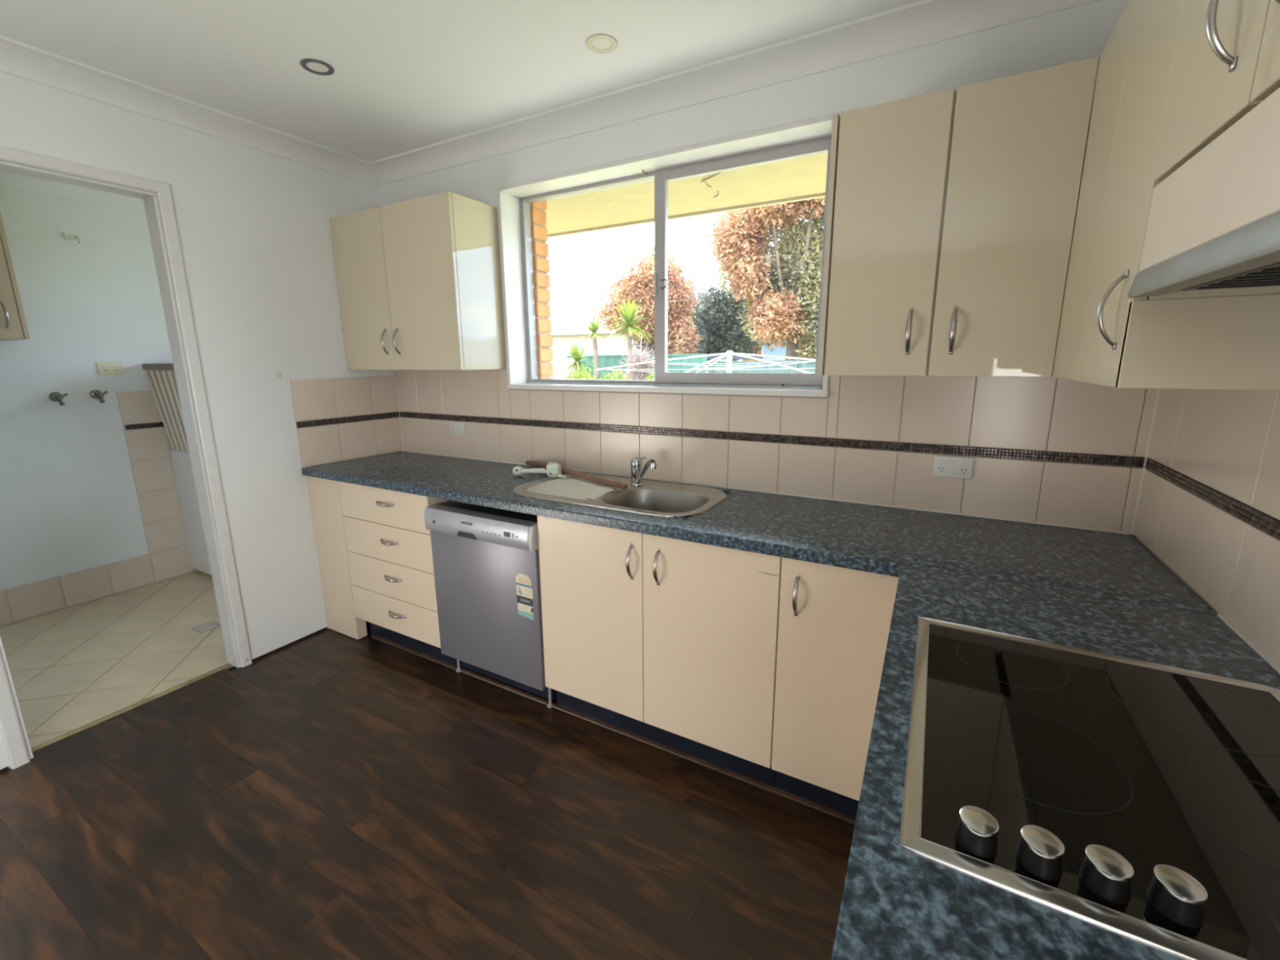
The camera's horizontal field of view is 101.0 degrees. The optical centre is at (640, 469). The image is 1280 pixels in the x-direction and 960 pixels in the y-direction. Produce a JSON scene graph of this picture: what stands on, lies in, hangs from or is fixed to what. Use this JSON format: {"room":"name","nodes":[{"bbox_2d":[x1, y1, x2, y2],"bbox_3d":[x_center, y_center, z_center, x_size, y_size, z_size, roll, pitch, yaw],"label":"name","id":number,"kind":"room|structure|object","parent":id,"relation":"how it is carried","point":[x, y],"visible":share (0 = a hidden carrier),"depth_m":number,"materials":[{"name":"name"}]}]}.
{"room":"kitchen","nodes":[
{"label":"kitchen","id":0,"kind":"room"},
{"bbox_2d":[0,186,198,626],"bbox_3d":[-3.429,-0.352,3.059,0.120,2.550,2.100,6,13,28],"label":"wall","id":1,"kind":"structure","parent":0,"point":[90,506],"depth_m":3.14,"materials":[{"name":"paint"}]},
{"bbox_2d":[0,212,30,340],"bbox_3d":[-3.491,-0.970,2.370,0.330,0.728,0.843,6,13,28],"label":"cupboard","id":2,"kind":"object","parent":1,"relation":"attached to","point":[13,325],"visible":1,"depth_m":2.66,"materials":[{"name":"beige"}]},
{"bbox_2d":[48,391,68,405],"bbox_3d":[-3.334,-0.405,3.027,0.086,0.078,0.065,6,13,28],"label":"tap","id":3,"kind":"object","parent":1,"relation":"attached to","point":[54,396],"visible":1,"depth_m":3.02,"materials":[{"name":"silver metal"}]},
{"bbox_2d":[57,399,65,405],"bbox_3d":[-3.322,-0.386,3.028,0.036,0.042,0.021,3,12,15],"label":"outlet","id":4,"kind":"object","parent":3,"relation":"attached to","point":[61,402],"depth_m":3.02,"materials":[{"name":"silver metal"}]},
{"bbox_2d":[59,231,80,243],"bbox_3d":[-3.264,-1.327,3.024,0.040,0.048,0.076,6,13,28],"label":"bracket","id":5,"kind":"object","parent":1,"relation":"attached to","point":[62,235],"visible":1,"depth_m":3.03,"materials":[{"name":"white metal"}]},
{"bbox_2d":[0,170,145,213],"bbox_3d":[-3.330,-1.552,2.808,0.090,0.100,2.000,6,13,28],"label":"crown molding","id":6,"kind":"structure","parent":1,"relation":"attached to","point":[7,180],"depth_m":3.01,"materials":[{"name":"white paint"}]},
{"bbox_2d":[89,389,107,403],"bbox_3d":[-3.251,-0.439,3.171,0.086,0.078,0.065,6,13,28],"label":"tap","id":7,"kind":"object","parent":1,"relation":"attached to","point":[96,394],"visible":1,"depth_m":3.16,"materials":[{"name":"silver metal"}]},
{"bbox_2d":[96,361,124,374],"bbox_3d":[-3.242,-0.621,3.230,0.013,0.074,0.116,6,13,28],"label":"power outlet","id":8,"kind":"object","parent":1,"relation":"attached to","point":[104,367],"visible":1,"depth_m":3.23,"materials":[{"name":"beige plastic"}]},
{"bbox_2d":[0,71,403,769],"bbox_3d":[-2.641,0.044,1.117,0.102,2.550,4.800,6,13,28],"label":"wall","id":9,"kind":"structure","parent":0,"point":[254,225],"depth_m":2.50,"materials":[{"name":"paint"}]},
{"bbox_2d":[0,766,8,773],"bbox_3d":[-2.384,1.114,1.706,0.007,0.010,0.453,6,13,28],"label":"baseboard","id":10,"kind":"structure","parent":9,"relation":"attached to","point":[6,768],"depth_m":1.89,"materials":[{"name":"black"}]},
{"bbox_2d":[0,145,252,768],"bbox_3d":[-2.127,-0.042,2.041,0.114,2.138,0.776,6,13,28],"label":"door frame","id":11,"kind":"structure","parent":9,"relation":"in","point":[157,196],"depth_m":2.21,"materials":[{"name":"white wood"}]},
{"bbox_2d":[0,35,377,186],"bbox_3d":[-2.572,-1.160,0.824,0.100,0.075,4.800,6,13,28],"label":"crown molding","id":12,"kind":"structure","parent":9,"relation":"attached to","point":[19,59],"depth_m":2.07,"materials":[{"name":"white paint"}]},
{"bbox_2d":[251,626,327,662],"bbox_3d":[-1.804,0.899,2.727,0.007,0.010,0.370,6,13,28],"label":"baseboard","id":13,"kind":"structure","parent":9,"relation":"attached to","point":[326,628],"depth_m":2.71,"materials":[{"name":"black"}]},
{"bbox_2d":[0,570,854,959],"bbox_3d":[-1.846,1.307,0.931,5.003,0.060,4.800,6,13,28],"label":"floor","id":14,"kind":"structure","parent":0,"point":[331,794],"depth_m":1.67,"materials":[{"name":"black wood"}]},
{"bbox_2d":[31,662,231,751],"bbox_3d":[-2.142,1.014,2.272,0.028,0.036,0.662,6,13,28],"label":"trim","id":15,"kind":"structure","parent":14,"relation":"on","point":[228,665],"depth_m":2.22,"materials":[{"name":"brown wood"}]},
{"bbox_2d":[169,448,211,575],"bbox_3d":[-2.728,0.255,3.687,0.613,0.838,0.556,6,13,28],"label":"cabinet","id":16,"kind":"object","parent":14,"relation":"on","point":[181,461],"visible":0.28,"depth_m":3.52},
{"bbox_2d":[142,363,189,452],"bbox_3d":[-2.857,-0.419,3.493,0.452,0.558,0.463,6,13,28],"label":"basket","id":17,"kind":"object","parent":16,"relation":"on","point":[161,377],"visible":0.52,"depth_m":3.33,"materials":[{"name":"beige"}]},
{"bbox_2d":[169,448,190,456],"bbox_3d":[-2.731,-0.144,3.604,0.613,0.022,0.556,6,13,28],"label":"tub","id":18,"kind":"object","parent":16,"relation":"in","point":[173,452],"depth_m":3.45,"materials":[{"name":"white"}]},
{"bbox_2d":[191,621,221,633],"bbox_3d":[-2.394,0.869,2.916,0.100,0.002,0.100,6,13,28],"label":"floor drain","id":19,"kind":"object","parent":14,"relation":"on","point":[214,622],"depth_m":2.91,"materials":[{"name":"silver metal"}]},
{"bbox_2d":[306,475,367,639],"bbox_3d":[-1.586,0.454,2.763,0.268,0.858,0.055,6,13,28],"label":"filler panel","id":20,"kind":"object","parent":14,"relation":"on","point":[327,515],"visible":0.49,"depth_m":2.74,"materials":[{"name":"beige laminate"}]},
{"bbox_2d":[338,481,457,666],"bbox_3d":[-1.067,0.455,2.745,0.653,0.860,0.592,6,13,28],"label":"drawer unit","id":21,"kind":"object","parent":14,"relation":"on","point":[388,544],"visible":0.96,"depth_m":2.50,"materials":[{"name":"beige laminate"}]},
{"bbox_2d":[424,500,555,707],"bbox_3d":[-0.531,0.536,2.453,0.595,0.814,0.580,6,13,28],"label":"dishwasher","id":22,"kind":"object","parent":14,"relation":"on","point":[486,560],"visible":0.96,"depth_m":2.20,"materials":[{"name":"grey metal"}]},
{"bbox_2d":[371,634,856,824],"bbox_3d":[-0.348,0.995,2.213,2.460,0.011,0.014,6,13,28],"label":"trim","id":23,"kind":"structure","parent":14,"relation":"on","point":[850,819],"depth_m":2.01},
{"bbox_2d":[537,515,782,786],"bbox_3d":[0.142,0.583,2.086,0.920,0.860,0.592,6,13,28],"label":"base cabinet","id":24,"kind":"object","parent":14,"relation":"on","point":[670,642],"visible":0.91,"depth_m":1.82,"materials":[{"name":"beige laminate"}]},
{"bbox_2d":[301,450,1217,615],"bbox_3d":[-0.121,0.110,2.149,3.352,0.041,0.592,6,13,28],"label":"countertop","id":25,"kind":"structure","parent":24,"relation":"on","point":[868,537],"depth_m":1.65,"materials":[{"name":"stone"}]},
{"bbox_2d":[512,462,566,478],"bbox_3d":[-0.462,0.000,2.428,0.267,0.073,0.071,3,12,16],"label":"fitting","id":26,"kind":"object","parent":25,"relation":"on","point":[552,469],"visible":1,"depth_m":2.41,"materials":[{"name":"white plastic"}]},
{"bbox_2d":[512,473,726,517],"bbox_3d":[-0.096,0.165,2.176,0.860,0.166,0.478,6,13,28],"label":"sink","id":27,"kind":"object","parent":25,"relation":"in","point":[670,500],"visible":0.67,"depth_m":2.17,"materials":[{"name":"metal"}]},
{"bbox_2d":[525,460,627,489],"bbox_3d":[-0.318,0.013,2.407,0.033,0.033,0.742,-11,16,-42],"label":"rod","id":28,"kind":"object","parent":27,"relation":"on","point":[536,464],"visible":0.87,"depth_m":2.31,"materials":[{"name":"brown wood"}]},
{"bbox_2d":[630,457,657,485],"bbox_3d":[0.019,0.010,2.181,0.058,0.143,0.241,-5,13,-23],"label":"mixer tap","id":29,"kind":"object","parent":25,"relation":"on","point":[637,471],"visible":1,"depth_m":2.24,"materials":[{"name":"silver metal"}]},
{"bbox_2d":[771,557,898,817],"bbox_3d":[0.683,0.640,1.790,0.314,0.860,0.592,6,13,28],"label":"base cabinet","id":30,"kind":"object","parent":14,"relation":"on","point":[833,628],"visible":0.84,"depth_m":1.55,"materials":[{"name":"beige laminate"}]},
{"bbox_3d":[0.659,0.837,0.839,0.600,0.860,1.325,6,13,28],"label":"base cabinet","id":31,"kind":"object","parent":14,"relation":"on","visible":0},
{"bbox_2d":[831,564,1279,959],"bbox_3d":[0.637,0.403,0.704,0.596,0.040,1.259,6,13,28],"label":"countertop","id":32,"kind":"structure","parent":31,"relation":"on","point":[896,904],"depth_m":0.70,"materials":[{"name":"stone"}]},
{"bbox_2d":[898,616,1279,959],"bbox_3d":[0.649,0.368,0.705,0.514,0.036,0.592,6,13,28],"label":"cooktop","id":33,"kind":"object","parent":32,"relation":"in","point":[1135,801],"visible":1,"depth_m":0.65,"materials":[{"name":"black glass"}]},
{"bbox_2d":[0,0,921,162],"bbox_3d":[-1.848,-1.140,0.443,5.233,0.030,5.085,6,13,28],"label":"ceiling","id":34,"kind":"structure","parent":0,"point":[408,75],"depth_m":1.75,"materials":[{"name":"white paint"}]},
{"bbox_2d":[300,58,334,75],"bbox_3d":[-1.141,-1.420,1.865,0.104,0.005,0.104,6,13,28],"label":"recessed light","id":35,"kind":"object","parent":34,"relation":"in","point":[318,67],"visible":1,"depth_m":1.86,"materials":[{"name":"grey metal"}]},
{"bbox_2d":[306,62,328,72],"bbox_3d":[-1.141,-1.422,1.865,0.067,0.002,0.067,6,13,28],"label":"diffuser","id":36,"kind":"object","parent":35,"relation":"attached to","point":[312,67],"depth_m":1.87,"materials":[{"name":"white"}]},
{"bbox_2d":[586,33,617,53],"bbox_3d":[-0.128,-1.401,1.740,0.104,0.005,0.104,6,13,28],"label":"recessed light","id":37,"kind":"object","parent":34,"relation":"in","point":[600,42],"visible":1,"depth_m":1.74,"materials":[{"name":"beige plastic"}]},
{"bbox_2d":[591,38,612,49],"bbox_3d":[-0.128,-1.403,1.739,0.067,0.002,0.067,6,13,28],"label":"diffuser","id":38,"kind":"object","parent":37,"relation":"attached to","point":[597,43],"depth_m":1.74,"materials":[{"name":"white"}]},
{"bbox_2d":[530,200,553,378],"bbox_3d":[-0.499,-0.101,2.941,5.700,2.667,0.116,6,13,28],"label":"wall","id":39,"kind":"structure","parent":0,"point":[538,215],"depth_m":2.76,"materials":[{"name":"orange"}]},
{"bbox_2d":[544,152,827,234],"bbox_3d":[-0.309,-1.447,2.922,6.800,0.008,0.748,6,13,28],"label":"soffit","id":40,"kind":"structure","parent":39,"relation":"attached to","point":[804,175],"depth_m":2.69,"materials":[{"name":"paint"}]},
{"bbox_2d":[701,172,721,198],"bbox_3d":[0.338,-1.360,2.524,0.103,0.007,0.409,0,12,2],"label":"dry twig","id":41,"kind":"object","parent":40,"relation":"attached to","point":[719,172],"visible":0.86,"depth_m":2.44,"materials":[{"name":"brown plant"}]},
{"bbox_2d":[377,0,1158,535],"bbox_3d":[-0.638,-0.181,2.828,5.250,2.870,0.175,6,13,28],"label":"wall","id":42,"kind":"structure","parent":0,"point":[1051,450],"depth_m":1.90,"materials":[{"name":"tile"}]},
{"bbox_2d":[329,191,506,369],"bbox_3d":[-1.145,-0.896,2.681,0.868,0.762,0.327,6,13,28],"label":"upper cabinet","id":43,"kind":"object","parent":42,"relation":"attached to","point":[419,280],"visible":1,"depth_m":2.52,"materials":[{"name":"beige laminate"}]},
{"bbox_2d":[449,422,466,435],"bbox_3d":[-1.014,-0.225,2.924,0.115,0.072,0.012,6,13,28],"label":"power outlet","id":44,"kind":"object","parent":42,"relation":"attached to","point":[455,428],"visible":1,"depth_m":2.92,"materials":[{"name":"white plastic"}]},
{"bbox_2d":[497,111,842,397],"bbox_3d":[0.049,-0.817,2.299,1.562,0.945,0.198,6,13,28],"label":"window","id":45,"kind":"structure","parent":42,"relation":"in","point":[809,137],"depth_m":2.30,"materials":[{"name":"silver metal"}]},
{"bbox_2d":[370,0,1101,186],"bbox_3d":[-0.004,-1.432,2.056,3.363,0.075,0.100,6,13,28],"label":"crown molding","id":46,"kind":"structure","parent":42,"relation":"attached to","point":[922,23],"depth_m":1.86,"materials":[{"name":"white paint"}]},
{"bbox_2d":[932,455,973,479],"bbox_3d":[1.060,-0.008,1.792,0.115,0.072,0.012,6,13,28],"label":"power outlet","id":47,"kind":"object","parent":42,"relation":"attached to","point":[944,466],"visible":1,"depth_m":1.79,"materials":[{"name":"white plastic"}]},
{"bbox_2d":[942,458,952,463],"bbox_3d":[1.043,-0.027,1.792,0.029,0.014,0.004,6,13,28],"label":"switch","id":48,"kind":"object","parent":47,"relation":"attached to","point":[944,460],"depth_m":1.79,"materials":[{"name":"white plastic"}]},
{"bbox_2d":[954,459,964,464],"bbox_3d":[1.072,-0.024,1.777,0.029,0.014,0.004,6,13,28],"label":"switch","id":49,"kind":"object","parent":47,"relation":"attached to","point":[956,461],"depth_m":1.78,"materials":[{"name":"white plastic"}]},
{"bbox_2d":[817,56,1098,377],"bbox_3d":[0.884,-0.658,1.572,0.596,0.741,0.340,6,13,28],"label":"upper cabinet","id":50,"kind":"object","parent":42,"relation":"attached to","point":[951,214],"visible":1,"depth_m":1.43,"materials":[{"name":"beige laminate"}]},
{"bbox_2d":[1129,388,1279,666],"bbox_3d":[0.379,0.363,-0.532,0.132,2.550,4.800,6,13,28],"label":"wall","id":51,"kind":"structure","parent":0,"point":[1207,507],"depth_m":1.14,"materials":[{"name":"tile"}]},
{"bbox_2d":[1052,0,1279,390],"bbox_3d":[1.123,-0.567,1.120,0.335,0.741,0.911,6,13,28],"label":"upper cabinet","id":52,"kind":"object","parent":51,"relation":"attached to","point":[1226,338],"visible":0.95,"depth_m":0.88,"materials":[{"name":"beige laminate"}]},
{"bbox_2d":[1154,0,1279,181],"bbox_3d":[0.756,-0.583,0.443,0.335,0.429,0.599,6,13,28],"label":"upper cabinet","id":53,"kind":"object","parent":51,"relation":"attached to","point":[1227,63],"visible":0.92,"depth_m":0.63,"materials":[{"name":"beige laminate"}]},
{"bbox_2d":[1127,87,1279,298],"bbox_3d":[0.766,-0.287,0.496,0.313,0.169,0.592,6,13,28],"label":"range hood","id":54,"kind":"object","parent":53,"relation":"attached to","point":[1214,222],"visible":1,"depth_m":0.60,"materials":[{"name":"grey"}]},
{"bbox_3d":[-1.728,-1.590,0.295,7.000,1.010,6.670,6,13,28],"label":"roof","id":55,"kind":"structure","parent":0,"visible":0},
{"bbox_2d":[546,192,825,238],"bbox_3d":[-0.122,-1.589,3.238,6.800,0.185,0.025,6,13,28],"label":"roof fascia","id":56,"kind":"object","parent":55,"relation":"attached to","point":[822,194],"visible":0.11,"depth_m":2.99,"materials":[{"name":"beige"}]},
{"label":"outside","id":57,"kind":"structure","parent":0,"visible":0},
{"bbox_2d":[706,355,762,359],"bbox_3d":[2.216,-3.371,15.878,2.500,0.120,1.600,6,13,28],"label":"shed roof","id":58,"kind":"structure","parent":57,"point":[734,357],"depth_m":14.95,"materials":[{"name":"grey"}]},
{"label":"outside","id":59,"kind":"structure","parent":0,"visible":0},
{"bbox_3d":[100.655,-36.636,183.217,520.000,0.200,419.720,6,13,28],"label":"lawn","id":60,"kind":"structure","parent":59,"visible":0},
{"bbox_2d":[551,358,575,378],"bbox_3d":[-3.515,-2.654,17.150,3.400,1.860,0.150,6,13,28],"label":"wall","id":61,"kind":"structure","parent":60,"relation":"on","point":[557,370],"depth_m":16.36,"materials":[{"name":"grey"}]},
{"bbox_2d":[558,340,596,377],"bbox_3d":[-1.703,-2.299,14.149,1.245,2.362,1.232,6,13,28],"label":"yucca","id":62,"kind":"object","parent":60,"relation":"on","point":[576,355],"visible":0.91,"depth_m":13.88,"materials":[{"name":"green plant"}]},
{"bbox_2d":[564,366,599,379],"bbox_3d":[-1.468,-1.602,12.495,1.211,1.654,0.979,6,13,28],"label":"bush","id":63,"kind":"object","parent":60,"relation":"on","point":[588,375],"visible":0.09,"depth_m":12.24,"materials":[{"name":"green plant"}]},
{"bbox_2d":[577,315,611,379],"bbox_3d":[-1.358,-3.052,15.899,1.023,3.121,1.062,6,13,28],"label":"yucca","id":64,"kind":"object","parent":60,"relation":"on","point":[594,326],"visible":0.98,"depth_m":15.70,"materials":[{"name":"green plant"}]},
{"bbox_2d":[549,324,654,358],"bbox_3d":[-2.332,-7.208,33.741,6.000,4.050,7.080,6,13,28],"label":"house","id":65,"kind":"structure","parent":60,"relation":"on","point":[562,336],"depth_m":30.88,"materials":[{"name":"beige"}]},
{"bbox_2d":[600,367,631,379],"bbox_3d":[-0.627,-1.363,11.355,0.946,1.636,1.027,-5,12,-20],"label":"bush","id":66,"kind":"object","parent":60,"relation":"on","point":[616,374],"visible":0.07,"depth_m":11.12,"materials":[{"name":"green plant"}]},
{"bbox_2d":[606,298,654,380],"bbox_3d":[-0.325,-3.112,15.149,1.524,3.528,1.627,-8,14,-31],"label":"yucca","id":67,"kind":"object","parent":60,"relation":"on","point":[629,313],"visible":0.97,"depth_m":14.80,"materials":[{"name":"green plant"}]},
{"bbox_2d":[565,353,707,379],"bbox_3d":[-0.260,-2.496,16.050,4.830,1.950,0.085,6,13,28],"label":"fence","id":68,"kind":"object","parent":60,"relation":"on","point":[604,361],"visible":0.16,"depth_m":16.00,"materials":[{"name":"green metal"}]},
{"bbox_2d":[613,337,671,380],"bbox_3d":[-0.020,-2.232,13.419,1.591,2.498,1.625,0,12,2],"label":"bare shrub","id":69,"kind":"object","parent":60,"relation":"on","point":[639,375],"visible":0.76,"depth_m":13.30,"materials":[{"name":"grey plant"}]},
{"bbox_2d":[644,372,654,380],"bbox_3d":[0.317,-1.247,10.756,1.005,1.639,0.923,1,12,8],"label":"bush","id":70,"kind":"object","parent":60,"relation":"on","point":[649,377],"visible":0.02,"depth_m":10.54,"materials":[{"name":"green plant"}]},
{"bbox_2d":[594,242,708,354],"bbox_3d":[0.435,-4.728,18.104,3.992,5.481,3.015,6,13,28],"label":"tree","id":71,"kind":"object","parent":60,"relation":"on","point":[682,329],"visible":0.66,"depth_m":17.02,"materials":[{"name":"brown plant"}]},
{"bbox_2d":[595,350,815,373],"bbox_3d":[1.072,-0.559,6.754,4.211,1.900,2.663,2,12,12],"label":"clothesline","id":72,"kind":"object","parent":60,"relation":"on","point":[729,353],"visible":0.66,"depth_m":7.24,"materials":[{"name":"grey metal"}]},
{"bbox_2d":[691,281,766,371],"bbox_3d":[3.220,-5.009,20.796,3.583,4.905,2.149,5,13,23],"label":"tree","id":73,"kind":"object","parent":60,"relation":"on","point":[724,332],"visible":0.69,"depth_m":20.09,"materials":[{"name":"green plant"}]},
{"bbox_2d":[708,360,815,373],"bbox_3d":[4.044,-1.978,13.890,4.830,1.750,0.085,6,13,28],"label":"fence","id":74,"kind":"object","parent":60,"relation":"on","point":[811,366],"visible":0.16,"depth_m":14.11,"materials":[{"name":"teal metal"}]},
{"bbox_2d":[703,197,825,360],"bbox_3d":[4.453,-4.707,14.627,5.331,6.792,3.105,5,13,25],"label":"tree","id":75,"kind":"object","parent":60,"relation":"on","point":[787,289],"visible":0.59,"depth_m":14.14,"materials":[{"name":"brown plant"}]},
{"bbox_2d":[741,320,815,360],"bbox_3d":[9.146,-5.251,24.126,8.400,3.950,7.080,6,13,28],"label":"house","id":76,"kind":"structure","parent":60,"relation":"on","point":[777,351],"depth_m":22.62,"materials":[{"name":"white"}]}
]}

